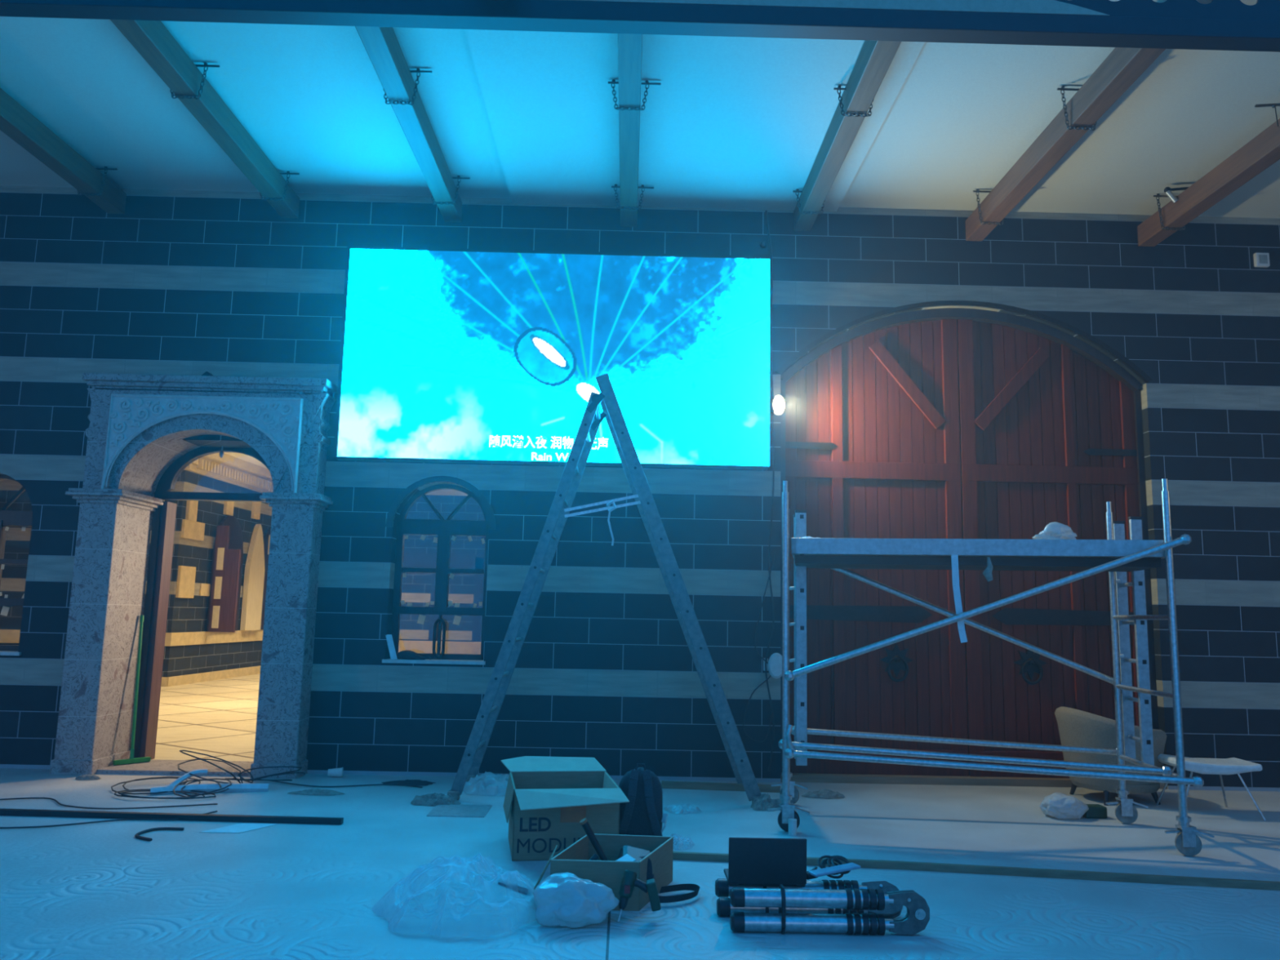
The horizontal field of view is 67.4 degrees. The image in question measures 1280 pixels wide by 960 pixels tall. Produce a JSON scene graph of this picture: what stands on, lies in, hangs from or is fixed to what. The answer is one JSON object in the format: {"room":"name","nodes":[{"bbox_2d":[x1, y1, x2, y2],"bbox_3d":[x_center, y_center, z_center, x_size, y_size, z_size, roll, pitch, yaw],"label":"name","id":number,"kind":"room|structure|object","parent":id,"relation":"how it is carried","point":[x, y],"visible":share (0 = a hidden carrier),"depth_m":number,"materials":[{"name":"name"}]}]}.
{"room":"hall under renovation","nodes":[
{"label":"hall under renovation","id":0,"kind":"room"},
{"bbox_2d":[0,470,185,677],"bbox_3d":[-12.250,1.271,17.207,7.980,4.600,0.200,1,-8,-1],"label":"wall","id":1,"kind":"structure","parent":0,"point":[17,543],"depth_m":17.11,"materials":[{"name":"stone"}]},
{"bbox_2d":[167,470,272,677],"bbox_3d":[-8.225,1.949,21.465,0.600,4.600,8.700,1,-8,-1],"label":"wall","id":2,"kind":"structure","parent":0,"point":[189,615],"depth_m":18.19,"materials":[{"name":"brick"}]},
{"bbox_2d":[160,666,260,686],"bbox_3d":[-12.172,3.816,19.357,8.300,0.160,5.240,1,-8,-1],"label":"baseboard","id":3,"kind":"structure","parent":2,"relation":"attached to","point":[222,674],"depth_m":18.27,"materials":[{"name":"yellow stone"}]},
{"bbox_2d":[205,515,243,632],"bbox_3d":[-7.949,1.837,18.925,0.532,2.270,1.270,1,-8,-1],"label":"window","id":4,"kind":"structure","parent":2,"relation":"in","point":[224,602],"depth_m":18.31,"materials":[{"name":"brown wood"}]},
{"bbox_2d":[183,453,273,493],"bbox_3d":[-11.906,0.096,21.497,8.720,0.450,9.040,1,-8,-1],"label":"ceiling","id":5,"kind":"structure","parent":2,"relation":"attached to","point":[228,468],"depth_m":18.76,"materials":[{"name":"white paint"}]},
{"bbox_2d":[240,524,271,630],"bbox_3d":[-8.096,2.074,20.464,0.110,2.220,1.353,1,-8,2],"label":"curtain","id":6,"kind":"object","parent":2,"relation":"hanging from","point":[253,606],"visible":0.81,"depth_m":20.14,"materials":[{"name":"beige fabric"}]},
{"bbox_2d":[223,452,467,495],"bbox_3d":[-4.203,-0.558,17.686,24.000,0.120,17.000,1,-8,-1],"label":"ceiling","id":7,"kind":"structure","parent":0,"point":[250,459],"depth_m":19.78,"materials":[{"name":"beige paint"}]},
{"bbox_2d":[399,494,485,641],"bbox_3d":[-0.345,2.463,23.988,16.000,4.600,0.200,1,-8,-1],"label":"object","id":8,"kind":"structure","parent":0,"point":[415,588],"depth_m":23.81,"materials":[{"name":"glass"}]},
{"bbox_2d":[0,500,270,646],"bbox_3d":[-12.132,1.835,20.392,8.318,2.970,6.740,1,-8,-1],"label":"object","id":9,"kind":"structure","parent":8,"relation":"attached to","point":[192,529],"depth_m":17.62,"materials":[{"name":"yellow stone"}]},
{"bbox_2d":[0,185,1279,791],"bbox_3d":[-1.104,-0.171,8.894,22.000,5.600,0.400,1,-8,-1],"label":"wall","id":10,"kind":"structure","parent":0,"point":[179,282],"depth_m":8.72,"materials":[{"name":"brick"}]},
{"bbox_2d":[0,474,32,655],"bbox_3d":[-5.843,0.746,8.688,0.900,1.625,0.450,1,-8,-1],"label":"window","id":11,"kind":"structure","parent":10,"relation":"in","point":[7,517],"depth_m":8.70,"materials":[{"name":"brown wood"}]},
{"bbox_2d":[49,371,337,778],"bbox_3d":[-3.862,0.789,8.543,2.190,3.490,0.745,1,-8,-1],"label":"stone doorway","id":12,"kind":"structure","parent":10,"relation":"in","point":[139,424],"depth_m":8.36,"materials":[{"name":"stone"}]},
{"bbox_2d":[112,615,151,765],"bbox_3d":[-4.448,1.853,8.524,0.237,1.288,0.314,1,-8,-1],"label":"squeegee","id":13,"kind":"object","parent":12,"relation":"on","point":[131,760],"visible":1,"depth_m":8.51,"materials":[{"name":"green plastic"}]},
{"bbox_2d":[133,445,269,759],"bbox_3d":[-3.895,1.099,8.888,1.343,2.970,0.276,0,-8,5],"label":"door frame","id":14,"kind":"structure","parent":10,"relation":"attached to","point":[159,570],"depth_m":8.94,"materials":[{"name":"brown wood"}]},
{"bbox_2d":[382,484,488,664],"bbox_3d":[-1.795,0.836,8.737,0.900,1.625,0.450,1,-8,-1],"label":"window","id":15,"kind":"structure","parent":10,"relation":"in","point":[443,529],"depth_m":8.70,"materials":[{"name":"brown wood"}]},
{"bbox_2d":[385,634,397,659],"bbox_3d":[-2.185,1.468,8.438,0.116,0.215,0.045,-3,-9,29],"label":"folded paper","id":16,"kind":"object","parent":15,"relation":"on","point":[389,638],"visible":1,"depth_m":8.44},
{"bbox_2d":[395,649,431,659],"bbox_3d":[-1.998,1.558,8.475,0.334,0.110,0.094,1,-8,-1],"label":"glove","id":17,"kind":"object","parent":15,"relation":"on","point":[405,655],"visible":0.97,"depth_m":8.45,"materials":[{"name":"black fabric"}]},
{"bbox_2d":[385,475,495,528],"bbox_3d":[-1.779,0.198,8.632,0.980,0.470,0.035,1,-8,-1],"label":"trim","id":18,"kind":"structure","parent":10,"relation":"attached to","point":[405,493],"depth_m":8.63,"materials":[{"name":"stone"}]},
{"bbox_2d":[333,245,769,470],"bbox_3d":[-0.761,-1.115,8.736,3.870,1.960,0.184,1,-8,-1],"label":"led screen","id":19,"kind":"object","parent":10,"relation":"attached to","point":[447,355],"visible":0.88,"depth_m":8.65,"materials":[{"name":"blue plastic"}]},
{"bbox_2d":[742,551,776,742],"bbox_3d":[1.054,1.456,8.441,0.294,1.663,0.043,1,-8,-1],"label":"cable coil","id":20,"kind":"object","parent":10,"relation":"attached to","point":[766,661],"visible":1,"depth_m":8.40,"materials":[{"name":"rubber"}]},
{"bbox_2d":[764,419,774,771],"bbox_3d":[1.151,0.985,8.524,0.086,3.101,0.037,1,-8,-1],"label":"power cable","id":21,"kind":"object","parent":10,"relation":"attached to","point":[772,428],"visible":1,"depth_m":8.50,"materials":[{"name":"rubber"}]},
{"bbox_2d":[768,653,782,678],"bbox_3d":[1.193,1.624,8.393,0.150,0.225,0.035,1,-8,-1],"label":"lamp","id":22,"kind":"object","parent":10,"relation":"attached to","point":[775,662],"visible":0.87,"depth_m":8.38,"materials":[{"name":"plastic"}]},
{"bbox_2d":[769,395,784,415],"bbox_3d":[1.241,-0.666,8.697,0.122,0.180,0.236,1,-8,-1],"label":"wall lamp","id":23,"kind":"object","parent":10,"relation":"attached to","point":[777,402],"visible":0.82,"depth_m":8.60,"materials":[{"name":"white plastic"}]},
{"bbox_2d":[785,319,968,776],"bbox_3d":[2.127,0.533,8.800,1.650,4.190,0.117,1,-8,-1],"label":"door","id":24,"kind":"structure","parent":10,"relation":"in","point":[873,434],"depth_m":8.83,"materials":[{"name":"red wood"}]},
{"bbox_2d":[775,300,1152,382],"bbox_3d":[2.997,-1.303,8.905,3.490,0.740,0.035,1,-8,-1],"label":"trim","id":25,"kind":"structure","parent":10,"relation":"attached to","point":[1130,364],"depth_m":8.91,"materials":[{"name":"black metal"}]},
{"bbox_2d":[780,307,1159,773],"bbox_3d":[2.958,0.540,8.795,3.390,4.330,0.160,1,-8,-1],"label":"trim","id":26,"kind":"structure","parent":10,"relation":"attached to","point":[1088,352],"depth_m":8.96,"materials":[{"name":"brown wood"}]},
{"bbox_2d":[956,319,1139,777],"bbox_3d":[3.787,0.570,8.821,1.650,4.190,0.117,1,-8,-1],"label":"door","id":27,"kind":"structure","parent":10,"relation":"in","point":[1047,435],"depth_m":8.87,"materials":[{"name":"red wood"}]},
{"bbox_2d":[965,47,1165,241],"bbox_3d":[3.172,-2.569,7.481,0.156,0.200,3.190,1,-8,-1],"label":"ceiling beam","id":28,"kind":"structure","parent":10,"relation":"attached to","point":[1122,66],"depth_m":7.12,"materials":[{"name":"wood"}]},
{"bbox_2d":[1137,118,1279,246],"bbox_3d":[4.807,-2.523,7.499,0.156,0.200,3.190,1,-8,-1],"label":"ceiling beam","id":29,"kind":"structure","parent":10,"relation":"attached to","point":[1263,150],"depth_m":7.92,"materials":[{"name":"wood"}]},
{"bbox_2d":[1153,193,1185,231],"bbox_3d":[4.790,-2.409,8.639,0.320,0.343,0.029,1,-8,-1],"label":"chain","id":30,"kind":"object","parent":29,"relation":"hanging from","point":[1157,194],"visible":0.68,"depth_m":8.63,"materials":[{"name":"metal"}]},
{"bbox_2d":[1253,252,1270,267],"bbox_3d":[5.853,-2.071,9.038,0.130,0.135,0.050,1,-8,-1],"label":"switch box","id":31,"kind":"object","parent":10,"relation":"attached to","point":[1260,260],"visible":1,"depth_m":9.02,"materials":[{"name":"white plastic"}]},
{"bbox_2d":[0,0,1279,218],"bbox_3d":[-1.027,-2.891,7.467,22.000,0.145,3.180,1,-8,-1],"label":"ceiling","id":32,"kind":"structure","parent":0,"point":[530,117],"depth_m":7.46,"materials":[{"name":"paint"}]},
{"bbox_2d":[0,88,126,213],"bbox_3d":[-4.859,-2.801,7.391,0.156,0.200,3.190,1,-8,-1],"label":"ceiling beam","id":33,"kind":"structure","parent":32,"relation":"attached to","point":[16,122],"depth_m":7.93,"materials":[{"name":"wood"}]},
{"bbox_2d":[76,166,117,195],"bbox_3d":[-4.846,-2.655,8.527,0.380,0.278,0.029,1,-8,-1],"label":"chain","id":34,"kind":"object","parent":32,"relation":"hanging from","point":[105,168],"visible":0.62,"depth_m":8.52,"materials":[{"name":"metal"}]},
{"bbox_2d":[169,62,220,99],"bbox_3d":[-3.206,-2.854,6.864,0.380,0.278,0.029,1,-8,-1],"label":"chain","id":35,"kind":"object","parent":32,"relation":"hanging from","point":[205,64],"visible":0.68,"depth_m":6.86,"materials":[{"name":"metal"}]},
{"bbox_2d":[110,19,299,218],"bbox_3d":[-3.244,-2.765,7.411,0.156,0.200,3.190,1,-8,-1],"label":"ceiling beam","id":36,"kind":"structure","parent":32,"relation":"attached to","point":[151,39],"depth_m":7.11,"materials":[{"name":"wood"}]},
{"bbox_2d":[259,170,299,200],"bbox_3d":[-3.232,-2.619,8.547,0.380,0.278,0.029,1,-8,-1],"label":"chain","id":37,"kind":"object","parent":32,"relation":"hanging from","point":[287,173],"visible":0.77,"depth_m":8.54,"materials":[{"name":"metal"}]},
{"bbox_2d":[382,68,432,105],"bbox_3d":[-1.686,-2.821,6.882,0.380,0.278,0.029,1,-8,-1],"label":"chain","id":38,"kind":"object","parent":32,"relation":"hanging from","point":[417,70],"visible":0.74,"depth_m":6.87,"materials":[{"name":"metal"}]},
{"bbox_2d":[355,26,462,222],"bbox_3d":[-1.725,-2.732,7.429,0.156,0.200,3.190,1,-8,-1],"label":"ceiling beam","id":39,"kind":"structure","parent":32,"relation":"attached to","point":[382,46],"depth_m":7.10,"materials":[{"name":"wood"}]},
{"bbox_2d":[617,33,642,226],"bbox_3d":[-0.081,-2.695,7.449,0.156,0.200,3.190,1,-8,-1],"label":"ceiling beam","id":40,"kind":"structure","parent":32,"relation":"attached to","point":[629,46],"depth_m":7.09,"materials":[{"name":"wood"}]},
{"bbox_2d":[611,184,653,209],"bbox_3d":[-0.068,-2.527,8.582,0.380,0.233,0.029,1,-8,-1],"label":"chain","id":41,"kind":"object","parent":32,"relation":"hanging from","point":[615,185],"visible":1,"depth_m":8.58,"materials":[{"name":"metal"}]},
{"bbox_2d":[608,79,660,111],"bbox_3d":[-0.042,-2.762,6.899,0.380,0.233,0.029,1,-8,-1],"label":"chain","id":42,"kind":"object","parent":32,"relation":"hanging from","point":[613,82],"visible":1,"depth_m":6.89,"materials":[{"name":"metal"}]},
{"bbox_2d":[764,210,773,398],"bbox_3d":[1.199,-1.637,8.906,0.081,1.801,0.036,1,-8,-1],"label":"power cable","id":43,"kind":"object","parent":32,"relation":"hanging from","point":[766,211],"visible":0.94,"depth_m":8.90,"materials":[{"name":"rubber"}]},
{"bbox_2d":[793,40,901,231],"bbox_3d":[1.549,-2.659,7.469,0.156,0.200,3.190,1,-8,-1],"label":"ceiling beam","id":44,"kind":"structure","parent":32,"relation":"attached to","point":[873,61],"depth_m":7.16,"materials":[{"name":"wood"}]},
{"bbox_2d":[833,85,874,116],"bbox_3d":[1.557,-2.727,6.918,0.320,0.233,0.029,1,-8,-1],"label":"chain","id":45,"kind":"object","parent":44,"relation":"hanging from","point":[838,87],"visible":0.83,"depth_m":6.91,"materials":[{"name":"metal"}]},
{"bbox_2d":[973,188,1004,225],"bbox_3d":[3.156,-2.450,8.620,0.320,0.333,0.029,1,-8,-1],"label":"chain","id":46,"kind":"object","parent":32,"relation":"hanging from","point":[977,190],"visible":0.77,"depth_m":8.61,"materials":[{"name":"metal"}]},
{"bbox_2d":[1057,85,1096,130],"bbox_3d":[3.182,-2.686,6.937,0.320,0.333,0.029,1,-8,-1],"label":"chain","id":47,"kind":"object","parent":32,"relation":"hanging from","point":[1062,88],"visible":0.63,"depth_m":6.93,"materials":[{"name":"metal"}]},
{"bbox_2d":[1164,186,1188,203],"bbox_3d":[4.786,-2.506,8.420,0.340,0.155,0.056,0,-8,11],"label":"spotlight","id":48,"kind":"object","parent":32,"relation":"attached to","point":[1167,190],"visible":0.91,"depth_m":8.43,"materials":[{"name":"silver metal"}]},
{"bbox_2d":[0,673,1279,959],"bbox_3d":[-3.194,2.911,10.653,26.000,0.100,30.000,1,-8,-1],"label":"floor","id":49,"kind":"structure","parent":0,"point":[100,891],"depth_m":5.29,"materials":[{"name":"concrete"}]},
{"bbox_2d":[0,810,217,828],"bbox_3d":[-3.933,2.214,6.218,2.172,0.010,0.344,3,-8,-15],"label":"cable","id":50,"kind":"object","parent":49,"relation":"on","point":[122,820],"visible":0.91,"depth_m":6.24,"materials":[{"name":"rubber"}]},
{"bbox_2d":[0,797,217,809],"bbox_3d":[-3.936,2.298,6.817,1.792,0.010,0.293,1,-8,4],"label":"cable","id":51,"kind":"object","parent":49,"relation":"on","point":[51,798],"visible":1,"depth_m":6.78,"materials":[{"name":"rubber"}]},
{"bbox_2d":[111,776,200,794],"bbox_3d":[-3.743,2.365,7.442,0.646,0.053,0.533,1,-8,-1],"label":"wire","id":52,"kind":"object","parent":49,"relation":"on","point":[162,777],"visible":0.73,"depth_m":7.49,"materials":[{"name":"rubber"}]},
{"bbox_2d":[134,826,184,840],"bbox_3d":[-3.023,2.199,5.976,0.191,0.016,0.323,0,-8,10],"label":"cable offcut","id":53,"kind":"object","parent":49,"relation":"on","point":[137,834],"visible":1,"depth_m":6.06,"materials":[{"name":"rubber"}]},
{"bbox_2d":[114,789,216,799],"bbox_3d":[-3.537,2.342,7.156,0.765,0.030,0.361,1,-8,-1],"label":"wire","id":54,"kind":"object","parent":49,"relation":"on","point":[122,792],"visible":0.88,"depth_m":7.10,"materials":[{"name":"rubber"}]},
{"bbox_2d":[0,808,343,824],"bbox_3d":[-3.954,2.235,6.439,3.954,0.035,0.045,1,-8,2],"label":"bar","id":55,"kind":"object","parent":49,"relation":"on","point":[3,811],"visible":1,"depth_m":6.40,"materials":[{"name":"plastic"}]},
{"bbox_2d":[173,777,231,796],"bbox_3d":[-3.319,2.334,7.279,0.403,0.085,0.365,5,-9,-27],"label":"wire","id":56,"kind":"object","parent":49,"relation":"on","point":[192,780],"visible":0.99,"depth_m":7.25,"materials":[{"name":"rubber"}]},
{"bbox_2d":[150,783,269,795],"bbox_3d":[-3.298,2.373,7.371,0.838,0.072,0.097,4,-8,-17],"label":"paper sheet","id":57,"kind":"object","parent":49,"relation":"on","point":[233,788],"visible":0.93,"depth_m":7.36,"materials":[{"name":"paper"}]},
{"bbox_2d":[165,768,207,789],"bbox_3d":[-3.506,2.317,7.408,0.075,0.138,0.330,-5,-10,38],"label":"cable sleeve end","id":58,"kind":"object","parent":57,"relation":"attached to","point":[201,771],"visible":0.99,"depth_m":7.42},
{"bbox_2d":[177,750,253,783],"bbox_3d":[-3.345,2.284,7.606,0.610,0.278,0.404,1,-8,-1],"label":"wire","id":59,"kind":"object","parent":49,"relation":"on","point":[180,751],"visible":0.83,"depth_m":7.63,"materials":[{"name":"rubber"}]},
{"bbox_2d":[199,822,278,832],"bbox_3d":[-2.578,2.245,6.191,0.224,0.002,0.436,-3,-9,30],"label":"paper sheet","id":60,"kind":"object","parent":49,"relation":"on","point":[239,828],"visible":1,"depth_m":6.18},
{"bbox_2d":[225,765,305,781],"bbox_3d":[-3.003,2.354,7.707,0.639,0.157,0.359,1,-8,-1],"label":"wire","id":61,"kind":"object","parent":49,"relation":"on","point":[300,767],"visible":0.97,"depth_m":7.63,"materials":[{"name":"rubber"}]},
{"bbox_2d":[288,788,346,795],"bbox_3d":[-2.493,2.397,7.404,0.450,0.040,0.142,1,-8,-1],"label":"scrap","id":62,"kind":"object","parent":49,"relation":"on","point":[313,791],"visible":1,"depth_m":7.37,"materials":[{"name":"fabric"}]},
{"bbox_2d":[267,780,422,787],"bbox_3d":[-2.401,2.453,7.730,1.310,0.020,0.186,1,-8,2],"label":"cable","id":63,"kind":"object","parent":49,"relation":"on","point":[268,780],"visible":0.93,"depth_m":7.73,"materials":[{"name":"rubber"}]},
{"bbox_2d":[382,779,435,786],"bbox_3d":[-1.912,2.485,7.904,0.446,0.027,0.227,1,-8,-1],"label":"scrap","id":64,"kind":"object","parent":49,"relation":"on","point":[409,782],"visible":1,"depth_m":7.88,"materials":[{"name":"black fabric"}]},
{"bbox_2d":[410,792,461,806],"bbox_3d":[-1.513,2.358,7.113,0.373,0.075,0.191,1,-8,-1],"label":"rag","id":65,"kind":"object","parent":49,"relation":"on","point":[434,799],"visible":1,"depth_m":7.07,"materials":[{"name":"fabric"}]},
{"bbox_2d":[398,640,480,653],"bbox_3d":[-3.468,3.181,16.226,4.000,0.900,0.120,1,-8,-1],"label":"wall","id":66,"kind":"structure","parent":49,"relation":"on","point":[418,646],"depth_m":16.22,"materials":[{"name":"yellow stone"}]},
{"bbox_2d":[402,553,484,641],"bbox_3d":[-3.559,2.497,16.764,3.400,2.400,0.200,1,-8,-1],"label":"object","id":67,"kind":"object","parent":49,"relation":"on","point":[410,560],"visible":0.11,"depth_m":16.80,"materials":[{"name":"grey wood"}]},
{"bbox_2d":[372,853,537,929],"bbox_3d":[-0.867,1.948,4.679,0.825,0.238,0.980,1,-8,-1],"label":"plastic film","id":68,"kind":"object","parent":49,"relation":"on","point":[488,868],"visible":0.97,"depth_m":4.62,"materials":[{"name":"white"}]},
{"bbox_2d":[426,804,492,817],"bbox_3d":[-1.286,2.366,6.870,0.400,0.008,0.400,1,-8,-1],"label":"paper sheet","id":69,"kind":"object","parent":49,"relation":"on","point":[452,810],"depth_m":6.84,"materials":[{"name":"paper"}]},
{"bbox_2d":[462,771,509,795],"bbox_3d":[-1.160,2.411,7.682,0.524,0.142,0.463,7,-10,-37],"label":"scrap","id":70,"kind":"object","parent":49,"relation":"on","point":[489,784],"visible":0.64,"depth_m":7.54,"materials":[{"name":"white"}]},
{"bbox_2d":[497,881,531,895],"bbox_3d":[-0.637,2.111,4.967,0.050,0.010,0.269,8,-11,-42],"label":"strap","id":71,"kind":"object","parent":49,"relation":"on","point":[526,891],"visible":0.64,"depth_m":4.94,"materials":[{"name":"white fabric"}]},
{"bbox_2d":[501,755,629,861],"bbox_3d":[-0.493,2.011,5.904,0.710,0.476,0.940,3,-8,-10],"label":"carton","id":72,"kind":"object","parent":49,"relation":"on","point":[547,798],"visible":0.8,"depth_m":5.61,"materials":[{"name":"brown cardboard"}]},
{"bbox_2d":[520,817,551,831],"bbox_3d":[-0.607,1.998,5.567,0.179,0.078,0.001,3,-8,-10],"label":"print","id":73,"kind":"object","parent":72,"relation":"attached to","point":[531,819],"depth_m":5.57},
{"bbox_2d":[516,837,580,853],"bbox_3d":[-0.485,2.119,5.572,0.454,0.081,0.002,3,-8,-10],"label":"print","id":74,"kind":"object","parent":72,"relation":"attached to","point":[518,840],"depth_m":5.56},
{"bbox_2d":[533,871,619,928],"bbox_3d":[-0.296,1.940,4.459,0.402,0.214,0.275,1,-8,-1],"label":"plastic bag","id":75,"kind":"object","parent":49,"relation":"on","point":[570,900],"visible":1,"depth_m":4.39,"materials":[{"name":"white"}]},
{"bbox_2d":[528,833,673,911],"bbox_3d":[-0.180,2.008,4.944,0.710,0.228,0.579,1,-8,1],"label":"carton","id":76,"kind":"object","parent":49,"relation":"on","point":[574,859],"visible":0.71,"depth_m":4.85,"materials":[{"name":"brown cardboard"}]},
{"bbox_2d":[579,817,608,860],"bbox_3d":[-0.208,1.923,4.993,0.225,0.326,0.087,2,-8,-8],"label":"pipe","id":77,"kind":"object","parent":76,"relation":"in","point":[584,824],"visible":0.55,"depth_m":4.97,"materials":[{"name":"black plastic"}]},
{"bbox_2d":[617,844,654,878],"bbox_3d":[-0.021,2.006,4.954,0.187,0.191,0.271,1,-8,-1],"label":"case","id":78,"kind":"object","parent":76,"relation":"in","point":[635,852],"visible":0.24,"depth_m":5.00,"materials":[{"name":"plastic"}]},
{"bbox_2d":[640,856,699,902],"bbox_3d":[0.169,1.999,4.852,0.184,0.209,0.330,-6,-11,41],"label":"strap","id":79,"kind":"object","parent":76,"relation":"in","point":[687,886],"visible":0.79,"depth_m":4.80,"materials":[{"name":"black fabric"}]},
{"bbox_2d":[447,373,760,803],"bbox_3d":[-0.229,0.846,7.871,2.400,3.337,0.790,1,-8,-1],"label":"step ladder","id":80,"kind":"object","parent":49,"relation":"on","point":[561,507],"visible":0.91,"depth_m":7.59,"materials":[{"name":"metal"}]},
{"bbox_2d":[617,869,661,921],"bbox_3d":[-0.003,1.953,4.521,0.202,0.222,0.087,1,-8,-1],"label":"cordless drill","id":81,"kind":"object","parent":49,"relation":"on","point":[629,880],"visible":1,"depth_m":4.49,"materials":[{"name":"green plastic"}]},
{"bbox_2d":[618,763,668,835],"bbox_3d":[0.016,2.059,6.159,0.328,0.471,0.232,1,-8,-1],"label":"backpack","id":82,"kind":"object","parent":49,"relation":"on","point":[643,815],"visible":0.84,"depth_m":6.08,"materials":[{"name":"black fabric"}]},
{"bbox_2d":[663,803,702,813],"bbox_3d":[0.315,2.398,7.037,0.279,0.049,0.248,1,-8,-1],"label":"scrap","id":83,"kind":"object","parent":49,"relation":"on","point":[682,808],"visible":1,"depth_m":6.99,"materials":[{"name":"white"}]},
{"bbox_2d":[661,780,780,792],"bbox_3d":[0.663,2.533,7.927,0.975,0.050,0.070,0,-8,5],"label":"batten","id":84,"kind":"object","parent":49,"relation":"on","point":[665,784],"visible":0.79,"depth_m":7.90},
{"bbox_2d":[750,793,781,810],"bbox_3d":[0.970,2.405,7.201,0.281,0.107,0.219,1,-8,-1],"label":"rag","id":85,"kind":"object","parent":49,"relation":"on","point":[764,802],"visible":0.84,"depth_m":7.15,"materials":[{"name":"fabric"}]},
{"bbox_2d":[715,878,902,919],"bbox_3d":[0.822,2.027,4.658,0.905,0.166,0.192,1,-8,-1],"label":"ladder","id":86,"kind":"object","parent":49,"relation":"on","point":[722,889],"visible":0.37,"depth_m":4.61,"materials":[{"name":"metal"}]},
{"bbox_2d":[723,837,806,886],"bbox_3d":[0.612,1.856,4.740,0.376,0.229,0.277,1,-8,-1],"label":"laptop","id":87,"kind":"object","parent":86,"relation":"on","point":[753,861],"visible":1,"depth_m":4.61,"materials":[{"name":"black plastic"}]},
{"bbox_2d":[806,855,860,879],"bbox_3d":[0.908,1.896,4.684,0.294,0.084,0.165,5,-9,-23],"label":"cable bundle","id":88,"kind":"object","parent":86,"relation":"on","point":[845,868],"visible":1,"depth_m":4.67,"materials":[{"name":"rubber"}]},
{"bbox_2d":[801,788,844,799],"bbox_3d":[1.470,2.510,7.702,0.354,0.059,0.175,1,-8,-1],"label":"scrap","id":89,"kind":"object","parent":49,"relation":"on","point":[824,793],"visible":1,"depth_m":7.66,"materials":[{"name":"fabric"}]},
{"bbox_2d":[729,884,929,935],"bbox_3d":[0.866,1.964,4.384,0.905,0.204,0.107,1,-8,-1],"label":"tubes","id":90,"kind":"object","parent":49,"relation":"on","point":[917,917],"visible":1,"depth_m":4.35,"materials":[{"name":"metal"}]},
{"bbox_2d":[780,773,1167,789],"bbox_3d":[2.913,2.663,8.564,3.390,0.060,0.370,1,-8,-1],"label":"threshold","id":91,"kind":"object","parent":49,"relation":"on","point":[797,777],"visible":0.43,"depth_m":8.38,"materials":[{"name":"stone"}]},
{"bbox_2d":[672,851,1279,890],"bbox_3d":[2.314,2.218,5.403,4.392,0.040,0.081,0,-8,7],"label":"batten","id":92,"kind":"object","parent":49,"relation":"on","point":[678,855],"visible":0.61,"depth_m":5.41,"materials":[{"name":"wood"}]},
{"bbox_2d":[767,478,1213,856],"bbox_3d":[2.301,1.239,6.818,2.738,2.370,1.181,0,-8,9],"label":"scaffold","id":93,"kind":"object","parent":49,"relation":"on","point":[1116,555],"depth_m":6.57,"materials":[{"name":"metal"}]},
{"bbox_2d":[982,556,992,581],"bbox_3d":[2.325,0.595,6.414,0.069,0.168,0.057,1,-8,-1],"label":"cloth","id":94,"kind":"object","parent":93,"relation":"hanging from","point":[987,572],"visible":1,"depth_m":6.40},
{"bbox_2d":[1031,521,1077,539],"bbox_3d":[2.907,0.367,6.720,0.314,0.146,0.262,1,-8,-1],"label":"plastic bag","id":95,"kind":"object","parent":93,"relation":"on","point":[1052,531],"visible":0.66,"depth_m":6.64,"materials":[{"name":"white"}]},
{"bbox_2d":[1039,791,1088,819],"bbox_3d":[3.137,2.404,7.108,0.338,0.170,0.266,1,-8,-1],"label":"plastic bag","id":96,"kind":"object","parent":49,"relation":"on","point":[1057,805],"visible":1,"depth_m":7.01,"materials":[{"name":"white"}]},
{"bbox_2d":[1082,804,1106,818],"bbox_3d":[3.361,2.457,7.120,0.160,0.085,0.120,1,-8,-1],"label":"box","id":97,"kind":"object","parent":49,"relation":"on","point":[1095,811],"visible":0.77,"depth_m":7.06,"materials":[{"name":"plastic"}]},
{"bbox_2d":[1054,706,1166,805],"bbox_3d":[3.861,2.250,7.900,0.810,0.741,0.817,2,-8,-9],"label":"armchair","id":98,"kind":"object","parent":49,"relation":"on","point":[1077,727],"visible":0.69,"depth_m":7.64,"materials":[{"name":"beige fabric"}]},
{"bbox_2d":[1155,753,1266,820],"bbox_3d":[4.378,2.357,7.411,0.651,0.412,0.495,1,-8,3],"label":"stool","id":99,"kind":"object","parent":49,"relation":"on","point":[1231,766],"visible":0.84,"depth_m":7.26,"materials":[{"name":"plastic"}]},
{"bbox_3d":[-12.102,-1.486,2.548,0.200,6.000,13.000,1,-8,-1],"label":"wall","id":100,"kind":"structure","parent":0,"visible":0},
{"bbox_2d":[0,0,1279,52],"bbox_3d":[-1.008,-2.807,5.779,22.000,0.120,0.140,1,-8,-1],"label":"beam","id":101,"kind":"structure","parent":100,"relation":"attached to","point":[543,15],"depth_m":5.75,"materials":[{"name":"metal"}]},
{"bbox_2d":[568,0,1109,15],"bbox_3d":[0.261,-2.974,5.767,5.130,0.260,0.030,1,-8,-1],"label":"fascia board","id":102,"kind":"object","parent":101,"relation":"on","point":[1034,6],"visible":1,"depth_m":5.76,"materials":[{"name":"wood"}]},
{"bbox_2d":[1055,0,1279,20],"bbox_3d":[3.445,-2.933,5.860,3.100,0.334,0.030,1,-8,-1],"label":"perforated panel","id":103,"kind":"object","parent":101,"relation":"on","point":[1266,10],"visible":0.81,"depth_m":5.83,"materials":[{"name":"paint"}]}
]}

